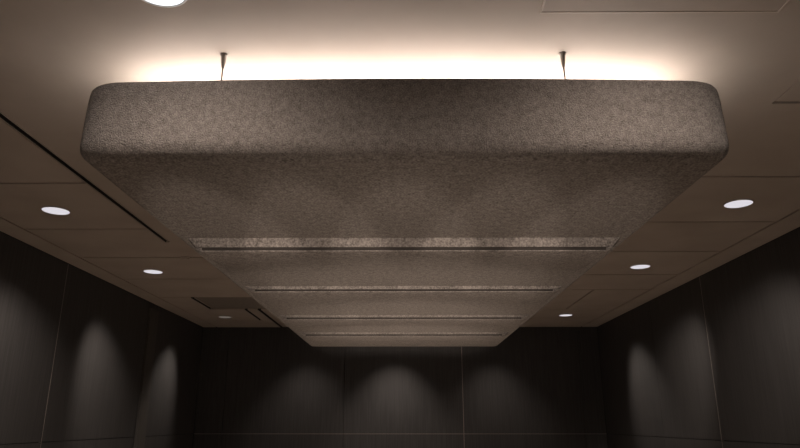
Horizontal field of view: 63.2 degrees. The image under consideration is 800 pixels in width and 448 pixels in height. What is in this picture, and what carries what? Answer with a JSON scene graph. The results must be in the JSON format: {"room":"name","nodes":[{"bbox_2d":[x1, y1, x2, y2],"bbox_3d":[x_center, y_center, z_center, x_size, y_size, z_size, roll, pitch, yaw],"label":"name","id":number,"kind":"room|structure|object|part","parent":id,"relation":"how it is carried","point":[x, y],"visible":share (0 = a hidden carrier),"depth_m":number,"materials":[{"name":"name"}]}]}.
{"room":"conference room","nodes":[
{"label":"conference room","id":0,"kind":"room"},
{"bbox_2d":[0,231,202,447],"bbox_3d":[-2.712,0.995,2.850,0.150,2.760,11.200,0,-17,0],"label":"wall","id":1,"kind":"structure","parent":0,"point":[93,398],"depth_m":5.35,"materials":[{"name":"grey wood"}]},
{"bbox_2d":[39,264,68,447],"bbox_3d":[-2.634,1.607,4.754,0.019,2.698,0.004,0,-17,0],"label":"trim","id":2,"kind":"structure","parent":1,"relation":"attached to","point":[68,264],"depth_m":4.92,"materials":[{"name":"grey metal"}]},
{"bbox_2d":[133,308,158,447],"bbox_3d":[-2.604,2.171,6.500,0.022,2.640,0.222,0,-17,0],"label":"trim","id":3,"kind":"structure","parent":1,"relation":"attached to","point":[146,378],"depth_m":6.65,"materials":[{"name":"black wood"}]},
{"bbox_2d":[0,0,799,326],"bbox_3d":[-0.035,-0.349,3.243,5.505,0.160,11.500,0,-17,0],"label":"ceiling","id":4,"kind":"structure","parent":0,"point":[54,54],"depth_m":2.33,"materials":[{"name":"paint"}]},
{"bbox_2d":[40,206,70,214],"bbox_3d":[-2.038,-0.078,3.850,0.166,0.004,0.166,0,-17,0],"label":"recessed light","id":5,"kind":"object","parent":4,"relation":"in","point":[54,210],"visible":1,"depth_m":3.84,"materials":[{"name":"paint"}]},
{"bbox_2d":[0,111,168,241],"bbox_3d":[-1.638,-0.912,1.211,0.034,0.058,6.945,0,-17,0],"label":"ceiling vent","id":6,"kind":"object","parent":4,"relation":"in","point":[3,117],"visible":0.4,"depth_m":3.23,"materials":[{"name":"metal"}]},
{"bbox_2d":[143,269,163,273],"bbox_3d":[-2.054,0.397,5.409,0.166,0.004,0.166,0,-17,0],"label":"recessed light","id":7,"kind":"object","parent":4,"relation":"in","point":[150,271],"visible":1,"depth_m":5.40,"materials":[{"name":"paint"}]},
{"bbox_2d":[142,0,186,7],"bbox_3d":[-0.699,-0.678,1.882,0.168,0.004,0.168,0,-17,0],"label":"recessed light","id":8,"kind":"object","parent":4,"relation":"in","point":[160,3],"visible":1,"depth_m":1.94,"materials":[{"name":"white metal"}]},
{"bbox_2d":[191,297,213,308],"bbox_3d":[-2.088,0.818,6.883,0.042,0.058,0.680,0,-17,0],"label":"ceiling vent","id":9,"kind":"object","parent":4,"relation":"in","point":[193,298],"visible":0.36,"depth_m":6.84,"materials":[{"name":"metal"}]},
{"bbox_2d":[220,53,227,79],"bbox_3d":[-0.601,-0.479,2.189,0.026,0.206,0.026,0,-17,0],"label":"cable","id":10,"kind":"object","parent":4,"relation":"hanging from","point":[224,56],"visible":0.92,"depth_m":2.21,"materials":[{"name":"grey metal"}]},
{"bbox_2d":[195,297,265,308],"bbox_3d":[-1.462,0.825,6.877,1.205,0.026,0.680,0,-17,0],"label":"panel","id":11,"kind":"object","parent":4,"relation":"attached to","point":[214,302],"visible":0.29,"depth_m":6.83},
{"bbox_2d":[244,309,262,320],"bbox_3d":[-1.710,1.045,7.627,0.039,0.058,0.800,0,-17,0],"label":"ceiling vent","id":12,"kind":"object","parent":4,"relation":"in","point":[247,310],"visible":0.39,"depth_m":7.57,"materials":[{"name":"metal"}]},
{"bbox_2d":[257,309,282,326],"bbox_3d":[-1.561,1.129,7.904,0.044,0.058,1.380,0,-17,0],"label":"ceiling vent","id":13,"kind":"object","parent":4,"relation":"in","point":[260,310],"visible":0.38,"depth_m":7.79,"materials":[{"name":"metal"}]},
{"bbox_2d":[80,79,728,346],"bbox_3d":[0.025,0.436,4.318,1.952,0.321,5.025,0,-17,0],"label":"ceiling panel","id":14,"kind":"object","parent":4,"relation":"hanging from","point":[355,212],"visible":1,"depth_m":2.09,"materials":[{"name":"fabric"}]},
{"bbox_3d":[0.024,0.520,4.182,1.816,0.034,1.040,0,-17,0],"label":"underside panel","id":15,"kind":"part","parent":14,"relation":"part of","materials":[{"name":"fabric"}]},
{"bbox_3d":[0.036,1.101,6.091,1.816,0.032,1.045,0,-17,0],"label":"underside panel","id":16,"kind":"part","parent":14,"relation":"part of","materials":[{"name":"fabric"}]},
{"bbox_3d":[0.030,0.810,5.136,1.816,0.033,0.953,0,-17,0],"label":"underside panel","id":17,"kind":"part","parent":14,"relation":"part of","materials":[{"name":"fabric"}]},
{"bbox_3d":[0.013,-0.056,2.354,1.816,0.001,0.780,0,-17,0],"label":"underside panel","id":18,"kind":"part","parent":14,"relation":"part of","materials":[{"name":"grey fabric"}]},
{"bbox_3d":[0.018,0.233,3.200,1.816,0.058,1.007,0,-17,0],"label":"underside panel","id":19,"kind":"part","parent":14,"relation":"part of","materials":[{"name":"fabric"}]},
{"bbox_2d":[558,52,565,78],"bbox_3d":[0.552,-0.481,2.182,0.026,0.206,0.026,0,-17,0],"label":"cable","id":20,"kind":"object","parent":4,"relation":"hanging from","point":[561,54],"visible":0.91,"depth_m":2.20,"materials":[{"name":"grey metal"}]},
{"bbox_2d":[629,264,650,268],"bbox_3d":[1.935,0.344,5.235,0.166,0.004,0.166,0,-17,0],"label":"recessed light","id":21,"kind":"object","parent":4,"relation":"in","point":[639,266],"visible":1,"depth_m":5.22,"materials":[{"name":"paint"}]},
{"bbox_2d":[540,0,789,12],"bbox_3d":[0.791,-0.704,1.849,0.727,0.035,0.295,0,-17,0],"label":"access hatch","id":22,"kind":"object","parent":4,"relation":"attached to","point":[548,6],"visible":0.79,"depth_m":1.96,"materials":[{"name":"paint"}]},
{"bbox_2d":[722,199,754,208],"bbox_3d":[1.941,-0.116,3.728,0.166,0.004,0.166,0,-17,0],"label":"recessed light","id":23,"kind":"object","parent":4,"relation":"in","point":[739,203],"visible":1,"depth_m":3.72,"materials":[{"name":"paint"}]},
{"bbox_2d":[193,326,607,447],"bbox_3d":[-0.001,2.646,8.263,5.205,2.760,0.150,0,-17,0],"label":"wall","id":24,"kind":"structure","parent":0,"point":[259,387],"depth_m":8.33,"materials":[{"name":"grey wood"}]},
{"bbox_2d":[461,346,463,426],"bbox_3d":[0.805,2.002,8.384,0.006,1.336,0.020,0,-17,0],"label":"trim","id":25,"kind":"structure","parent":24,"relation":"attached to","point":[461,346],"depth_m":8.35,"materials":[{"name":"brown metal"}]},
{"bbox_2d":[598,227,799,447],"bbox_3d":[2.643,0.986,2.820,0.150,2.760,11.200,0,-17,0],"label":"wall","id":26,"kind":"structure","parent":0,"point":[659,391],"depth_m":5.32,"materials":[{"name":"grey wood"}]},
{"bbox_2d":[699,277,723,446],"bbox_3d":[2.591,1.746,5.212,0.019,2.698,0.004,0,-17,0],"label":"trim","id":27,"kind":"structure","parent":26,"relation":"attached to","point":[699,277],"depth_m":5.38,"materials":[{"name":"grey metal"}]}
]}

